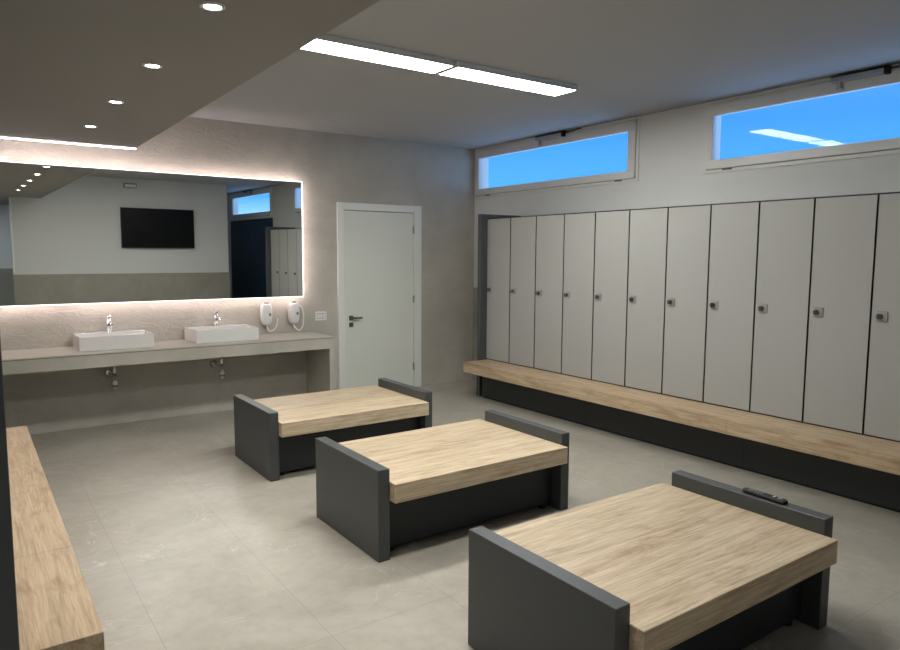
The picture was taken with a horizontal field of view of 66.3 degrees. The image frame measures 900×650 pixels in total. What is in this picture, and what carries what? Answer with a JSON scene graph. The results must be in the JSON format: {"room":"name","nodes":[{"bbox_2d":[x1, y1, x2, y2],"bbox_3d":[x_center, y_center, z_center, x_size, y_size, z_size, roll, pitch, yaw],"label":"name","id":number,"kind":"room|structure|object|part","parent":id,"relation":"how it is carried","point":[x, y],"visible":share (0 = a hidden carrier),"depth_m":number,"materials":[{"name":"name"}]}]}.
{"room":"changing room","nodes":[
{"label":"changing room","id":0,"kind":"room"},
{"bbox_2d":[0,116,474,434],"bbox_3d":[-2.197,-0.597,7.185,6.246,2.932,0.200,-4,7,-35],"label":"wall","id":1,"kind":"structure","parent":0,"point":[332,168],"depth_m":7.18,"materials":[{"name":"paint"}]},
{"bbox_2d":[104,366,118,389],"bbox_3d":[-3.132,0.447,6.368,0.080,0.273,0.232,-4,7,-38],"label":"trap","id":2,"kind":"object","parent":1,"relation":"attached to","point":[108,373],"visible":0.98,"depth_m":6.30,"materials":[{"name":"silver metal"}]},
{"bbox_2d":[111,376,118,389],"bbox_3d":[-3.071,0.530,6.314,0.060,0.118,0.060,-4,7,-35],"label":"bottle","id":3,"kind":"object","parent":2,"relation":"on","point":[114,379],"depth_m":6.29,"materials":[{"name":"silver metal"}]},
{"bbox_2d":[0,161,303,306],"bbox_3d":[-2.760,-0.837,6.577,2.856,1.224,0.084,-4,7,-35],"label":"wall mirror","id":4,"kind":"object","parent":1,"relation":"attached to","point":[70,235],"visible":1,"depth_m":6.44,"materials":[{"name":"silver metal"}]},
{"bbox_2d":[210,357,224,378],"bbox_3d":[-2.335,0.393,6.927,0.080,0.273,0.232,-4,7,-38],"label":"trap","id":5,"kind":"object","parent":1,"relation":"attached to","point":[213,364],"visible":0.95,"depth_m":6.86,"materials":[{"name":"silver metal"}]},
{"bbox_2d":[219,367,224,378],"bbox_3d":[-2.274,0.477,6.874,0.060,0.118,0.060,-4,7,-35],"label":"bottle","id":6,"kind":"object","parent":5,"relation":"on","point":[221,369],"depth_m":6.85,"materials":[{"name":"silver metal"}]},
{"bbox_2d":[260,302,277,331],"bbox_3d":[-1.900,-0.083,7.261,0.189,0.319,0.102,-4,7,-35],"label":"hair dryer","id":7,"kind":"object","parent":1,"relation":"attached to","point":[266,308],"visible":1,"depth_m":7.20,"materials":[{"name":"white plastic"}]},
{"bbox_2d":[288,301,303,330],"bbox_3d":[-1.656,-0.096,7.432,0.176,0.327,0.102,-4,7,-35],"label":"hair dryer","id":8,"kind":"object","parent":1,"relation":"attached to","point":[293,308],"visible":1,"depth_m":7.38,"materials":[{"name":"white plastic"}]},
{"bbox_2d":[315,311,326,320],"bbox_3d":[-1.432,-0.102,7.647,0.134,0.100,0.014,-4,7,-35],"label":"socket plate","id":9,"kind":"object","parent":1,"relation":"attached to","point":[319,315],"visible":1,"depth_m":7.64,"materials":[{"name":"white plastic"}]},
{"bbox_2d":[337,202,420,388],"bbox_3d":[-0.839,-0.311,8.116,1.110,2.187,0.220,-4,7,-35],"label":"door","id":10,"kind":"structure","parent":1,"relation":"in","point":[379,245],"depth_m":8.05,"materials":[{"name":"white wood"}]},
{"bbox_3d":[-1.076,-0.081,7.876,0.144,0.052,0.064,-4,7,-35],"label":"handle","id":11,"kind":"part","parent":10,"relation":"part of","materials":[{"name":"black metal"}]},
{"bbox_2d":[0,0,899,148],"bbox_3d":[0.746,-1.479,2.905,6.246,0.586,10.400,-4,7,-35],"label":"ceiling","id":12,"kind":"structure","parent":0,"point":[61,61],"depth_m":4.19,"materials":[{"name":"grey paint"}]},
{"bbox_2d":[0,136,135,148],"bbox_3d":[-3.400,-1.454,5.312,1.807,0.034,0.036,-4,7,-35],"label":"strip light","id":13,"kind":"object","parent":12,"relation":"in","point":[0,136],"visible":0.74,"depth_m":5.53,"materials":[{"name":"grey plastic"}]},
{"bbox_2d":[84,125,97,127],"bbox_3d":[-2.518,-1.391,4.828,0.088,0.006,0.088,-4,7,-35],"label":"recessed light","id":14,"kind":"object","parent":12,"relation":"in","point":[89,126],"visible":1,"depth_m":4.83,"materials":[{"name":"white plastic"}]},
{"bbox_2d":[107,100,123,103],"bbox_3d":[-1.964,-1.309,4.046,0.088,0.006,0.088,-4,7,-35],"label":"recessed light","id":15,"kind":"object","parent":12,"relation":"in","point":[109,101],"visible":1,"depth_m":4.03,"materials":[{"name":"white plastic"}]},
{"bbox_2d":[142,63,162,68],"bbox_3d":[-1.409,-1.228,3.264,0.088,0.006,0.088,-4,7,-35],"label":"recessed light","id":16,"kind":"object","parent":12,"relation":"in","point":[148,65],"visible":1,"depth_m":3.26,"materials":[{"name":"white plastic"}]},
{"bbox_2d":[200,2,224,10],"bbox_3d":[-0.855,-1.146,2.482,0.088,0.006,0.088,-4,7,-35],"label":"recessed light","id":17,"kind":"object","parent":12,"relation":"in","point":[210,6],"visible":1,"depth_m":2.48,"materials":[{"name":"white plastic"}]},
{"bbox_2d":[301,34,454,73],"bbox_3d":[-0.512,-1.766,4.472,1.150,0.041,0.258,-4,7,-35],"label":"panel light","id":18,"kind":"object","parent":12,"relation":"attached to","point":[329,44],"visible":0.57,"depth_m":4.46,"materials":[{"name":"grey plastic"}]},
{"bbox_2d":[437,61,577,95],"bbox_3d":[0.453,-1.831,5.148,1.150,0.041,0.258,-4,7,-35],"label":"panel light","id":19,"kind":"object","parent":12,"relation":"attached to","point":[461,70],"visible":0.98,"depth_m":5.08,"materials":[{"name":"grey plastic"}]},
{"bbox_2d":[30,379,899,649],"bbox_3d":[0.734,1.345,3.192,6.246,0.100,10.400,-4,7,-35],"label":"floor","id":20,"kind":"structure","parent":0,"point":[177,542],"depth_m":3.77,"materials":[{"name":"tile"}]},
{"bbox_2d":[0,338,19,649],"bbox_3d":[-1.498,0.394,1.754,0.628,2.064,0.055,-4,7,-35],"label":"end panel","id":21,"kind":"object","parent":20,"relation":"on","point":[9,630],"visible":1,"depth_m":1.93,"materials":[{"name":"grey laminate"}]},
{"bbox_2d":[6,426,104,649],"bbox_3d":[-2.125,1.048,3.392,0.298,0.426,3.177,-4,7,-35],"label":"bench","id":22,"kind":"object","parent":20,"relation":"on","point":[56,610],"visible":0.94,"depth_m":2.58,"materials":[{"name":"brown wood"}]},
{"bbox_2d":[1,331,334,392],"bbox_3d":[-2.858,0.574,6.348,3.654,0.766,0.597,-4,7,-35],"label":"countertop","id":23,"kind":"structure","parent":20,"relation":"on","point":[319,348],"depth_m":6.34,"materials":[{"name":"stone"}]},
{"bbox_2d":[72,329,153,351],"bbox_3d":[-3.056,0.136,6.255,0.604,0.121,0.423,-4,7,-35],"label":"washbasin","id":24,"kind":"object","parent":23,"relation":"in","point":[125,339],"visible":1,"depth_m":6.12,"materials":[{"name":"white ceramic"}]},
{"bbox_2d":[106,315,112,331],"bbox_3d":[-3.107,-0.013,6.300,0.060,0.166,0.180,-4,7,-35],"label":"tap","id":25,"kind":"object","parent":24,"relation":"on","point":[109,323],"visible":1,"depth_m":6.33,"materials":[{"name":"silver metal"}]},
{"bbox_2d":[184,324,258,343],"bbox_3d":[-2.259,0.083,6.814,0.604,0.121,0.423,-4,7,-35],"label":"washbasin","id":26,"kind":"object","parent":23,"relation":"in","point":[235,332],"visible":0.98,"depth_m":6.68,"materials":[{"name":"white ceramic"}]},
{"bbox_2d":[213,310,221,325],"bbox_3d":[-2.310,-0.066,6.859,0.060,0.166,0.180,-4,7,-35],"label":"tap","id":27,"kind":"object","parent":26,"relation":"on","point":[216,317],"visible":1,"depth_m":6.89,"materials":[{"name":"silver metal"}]},
{"bbox_3d":[-1.389,0.484,7.380,0.058,0.749,0.596,-4,7,-35],"label":"leg","id":28,"kind":"part","parent":23,"relation":"part of","materials":[{"name":"stone"}]},
{"bbox_2d":[233,378,431,481],"bbox_3d":[-0.933,0.796,5.575,1.379,0.496,0.892,-4,7,-35],"label":"bench","id":29,"kind":"object","parent":20,"relation":"on","point":[274,436],"visible":0.81,"depth_m":5.28,"materials":[{"name":"grey laminate"}]},
{"bbox_3d":[-1.469,0.832,5.199,0.069,0.496,0.780,-4,7,-35],"label":"panel","id":30,"kind":"part","parent":29,"relation":"part of","materials":[{"name":"grey laminate"}]},
{"bbox_3d":[-0.934,0.869,5.582,1.240,0.294,0.616,-4,7,-35],"label":"panel","id":31,"kind":"part","parent":29,"relation":"part of","materials":[{"name":"black laminate"}]},
{"bbox_3d":[-0.398,0.760,5.951,0.069,0.496,0.780,-4,7,-35],"label":"panel","id":32,"kind":"part","parent":29,"relation":"part of","materials":[{"name":"grey laminate"}]},
{"bbox_2d":[315,410,569,562],"bbox_3d":[-0.033,0.930,4.296,1.379,0.496,0.892,-4,7,-35],"label":"bench","id":33,"kind":"object","parent":20,"relation":"on","point":[380,493],"visible":1,"depth_m":4.03,"materials":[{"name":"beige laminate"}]},
{"bbox_3d":[-0.569,0.966,3.921,0.069,0.496,0.780,-4,7,-35],"label":"panel","id":34,"kind":"part","parent":33,"relation":"part of","materials":[{"name":"grey laminate"}]},
{"bbox_3d":[-0.034,1.003,4.304,1.240,0.294,0.616,-4,7,-35],"label":"panel","id":35,"kind":"part","parent":33,"relation":"part of","materials":[{"name":"black laminate"}]},
{"bbox_3d":[0.502,0.894,4.672,0.069,0.496,0.780,-4,7,-35],"label":"panel","id":36,"kind":"part","parent":33,"relation":"part of","materials":[{"name":"grey laminate"}]},
{"bbox_2d":[477,214,518,395],"bbox_3d":[0.564,-0.229,7.973,0.585,2.064,0.056,-4,7,-35],"label":"end panel","id":37,"kind":"object","parent":20,"relation":"on","point":[482,218],"visible":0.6,"depth_m":7.80,"materials":[{"name":"grey laminate"}]},
{"bbox_2d":[468,470,837,649],"bbox_3d":[0.863,1.074,2.913,1.379,0.496,0.892,-4,7,-35],"label":"bench","id":38,"kind":"object","parent":20,"relation":"on","point":[696,562],"visible":0.99,"depth_m":2.72,"materials":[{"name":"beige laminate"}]},
{"bbox_3d":[0.327,1.110,2.537,0.069,0.496,0.780,-4,7,-35],"label":"panel","id":39,"kind":"part","parent":38,"relation":"part of","materials":[{"name":"grey laminate"}]},
{"bbox_3d":[0.862,1.147,2.920,1.240,0.294,0.616,-4,7,-35],"label":"panel","id":40,"kind":"part","parent":38,"relation":"part of","materials":[{"name":"black laminate"}]},
{"bbox_3d":[1.398,1.038,3.289,0.069,0.496,0.780,-4,7,-35],"label":"panel","id":41,"kind":"part","parent":38,"relation":"part of","materials":[{"name":"grey laminate"}]},
{"bbox_2d":[743,487,787,504],"bbox_3d":[1.455,0.789,3.187,0.046,0.022,0.210,-4,7,-33],"label":"remote control","id":42,"kind":"object","parent":38,"relation":"on","point":[754,492],"visible":1,"depth_m":3.17,"materials":[{"name":"black plastic"}]},
{"bbox_2d":[463,359,899,512],"bbox_3d":[1.882,0.805,5.957,0.839,0.426,4.834,-4,7,-35],"label":"bench","id":43,"kind":"object","parent":20,"relation":"on","point":[863,468],"visible":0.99,"depth_m":5.29,"materials":[{"name":"brown wood"}]},
{"bbox_2d":[486,217,511,362],"bbox_3d":[0.720,-0.400,7.778,0.533,1.592,0.405,-4,7,-35],"label":"locker","id":44,"kind":"object","parent":43,"relation":"on","point":[499,229],"visible":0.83,"depth_m":7.63,"materials":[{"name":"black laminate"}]},
{"bbox_2d":[509,215,537,367],"bbox_3d":[0.954,-0.365,7.448,0.533,1.592,0.405,-4,7,-35],"label":"locker","id":45,"kind":"object","parent":43,"relation":"on","point":[523,228],"visible":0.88,"depth_m":7.30,"materials":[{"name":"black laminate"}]},
{"bbox_3d":[0.864,0.723,7.192,0.099,0.294,1.597,-4,7,-35],"label":"panel","id":46,"kind":"part","parent":43,"relation":"part of","materials":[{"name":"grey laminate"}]},
{"bbox_2d":[534,213,565,373],"bbox_3d":[1.188,-0.331,7.118,0.533,1.592,0.405,-4,7,-35],"label":"locker","id":47,"kind":"object","parent":43,"relation":"on","point":[550,235],"visible":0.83,"depth_m":6.97,"materials":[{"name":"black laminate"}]},
{"bbox_2d":[562,211,596,379],"bbox_3d":[1.422,-0.296,6.788,0.533,1.592,0.405,-4,7,-35],"label":"locker","id":48,"kind":"object","parent":43,"relation":"on","point":[580,228],"visible":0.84,"depth_m":6.64,"materials":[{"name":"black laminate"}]},
{"bbox_2d":[592,209,631,385],"bbox_3d":[1.656,-0.261,6.458,0.533,1.592,0.405,-4,7,-35],"label":"locker","id":49,"kind":"object","parent":43,"relation":"on","point":[612,236],"visible":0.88,"depth_m":6.31,"materials":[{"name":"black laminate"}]},
{"bbox_2d":[625,207,669,393],"bbox_3d":[1.890,-0.227,6.128,0.533,1.592,0.405,-4,7,-35],"label":"locker","id":50,"kind":"object","parent":43,"relation":"on","point":[648,244],"visible":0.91,"depth_m":5.98,"materials":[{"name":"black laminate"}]},
{"bbox_3d":[1.789,0.860,5.887,0.099,0.294,1.607,-4,7,-35],"label":"panel","id":51,"kind":"part","parent":43,"relation":"part of","materials":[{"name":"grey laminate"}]},
{"bbox_2d":[662,204,712,401],"bbox_3d":[2.123,-0.192,5.798,0.533,1.592,0.405,-4,7,-35],"label":"locker","id":52,"kind":"object","parent":43,"relation":"on","point":[689,226],"visible":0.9,"depth_m":5.65,"materials":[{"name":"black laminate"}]},
{"bbox_2d":[704,201,760,411],"bbox_3d":[2.357,-0.158,5.468,0.533,1.592,0.405,-4,7,-35],"label":"locker","id":53,"kind":"object","parent":43,"relation":"on","point":[734,243],"visible":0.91,"depth_m":5.32,"materials":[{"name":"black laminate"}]},
{"bbox_2d":[750,197,816,421],"bbox_3d":[2.591,-0.123,5.138,0.533,1.592,0.405,-4,7,-35],"label":"locker","id":54,"kind":"object","parent":43,"relation":"on","point":[786,228],"visible":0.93,"depth_m":4.99,"materials":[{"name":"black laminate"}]},
{"bbox_3d":[2.714,0.996,4.580,0.099,0.294,1.601,-4,7,-35],"label":"panel","id":55,"kind":"part","parent":43,"relation":"part of","materials":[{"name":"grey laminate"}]},
{"bbox_2d":[803,193,879,433],"bbox_3d":[2.825,-0.089,4.808,0.533,1.592,0.405,-4,7,-35],"label":"locker","id":56,"kind":"object","parent":43,"relation":"on","point":[846,226],"visible":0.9,"depth_m":4.66,"materials":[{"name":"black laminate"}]},
{"bbox_3d":[2.536,-0.088,4.781,0.031,0.038,0.038,-4,7,-35],"label":"knob","id":57,"kind":"part","parent":56,"relation":"part of","materials":[{"name":"silver metal"}]},
{"bbox_2d":[864,192,899,441],"bbox_3d":[3.059,-0.054,4.477,0.533,1.592,0.405,-4,7,-35],"label":"locker","id":58,"kind":"object","parent":43,"relation":"on","point":[882,412],"visible":1,"depth_m":4.44,"materials":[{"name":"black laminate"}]},
{"bbox_3d":[2.770,-0.054,4.451,0.031,0.038,0.038,-4,7,-35],"label":"knob","id":59,"kind":"part","parent":58,"relation":"part of","materials":[{"name":"silver metal"}]},
{"bbox_2d":[474,103,899,287],"bbox_3d":[3.298,-0.322,4.711,0.130,2.932,10.200,-4,7,-35],"label":"wall","id":60,"kind":"structure","parent":0,"point":[671,151],"depth_m":6.19,"materials":[{"name":"white paint"}]},
{"bbox_2d":[472,287,476,379],"bbox_3d":[2.295,0.407,6.088,0.010,1.194,6.930,-4,7,-35],"label":"trim","id":61,"kind":"structure","parent":60,"relation":"attached to","point":[474,377],"depth_m":8.86,"materials":[{"name":"metal"}]},
{"bbox_2d":[475,116,640,198],"bbox_3d":[1.051,-1.793,7.624,0.100,0.611,2.584,-4,7,-35],"label":"window","id":62,"kind":"structure","parent":60,"relation":"in","point":[631,126],"depth_m":7.31,"materials":[{"name":"white"}]},
{"bbox_2d":[703,63,899,173],"bbox_3d":[2.942,-1.514,4.955,0.100,0.611,2.554,-4,7,-35],"label":"window","id":63,"kind":"structure","parent":60,"relation":"in","point":[885,75],"depth_m":5.29,"materials":[{"name":"white"}]}
]}

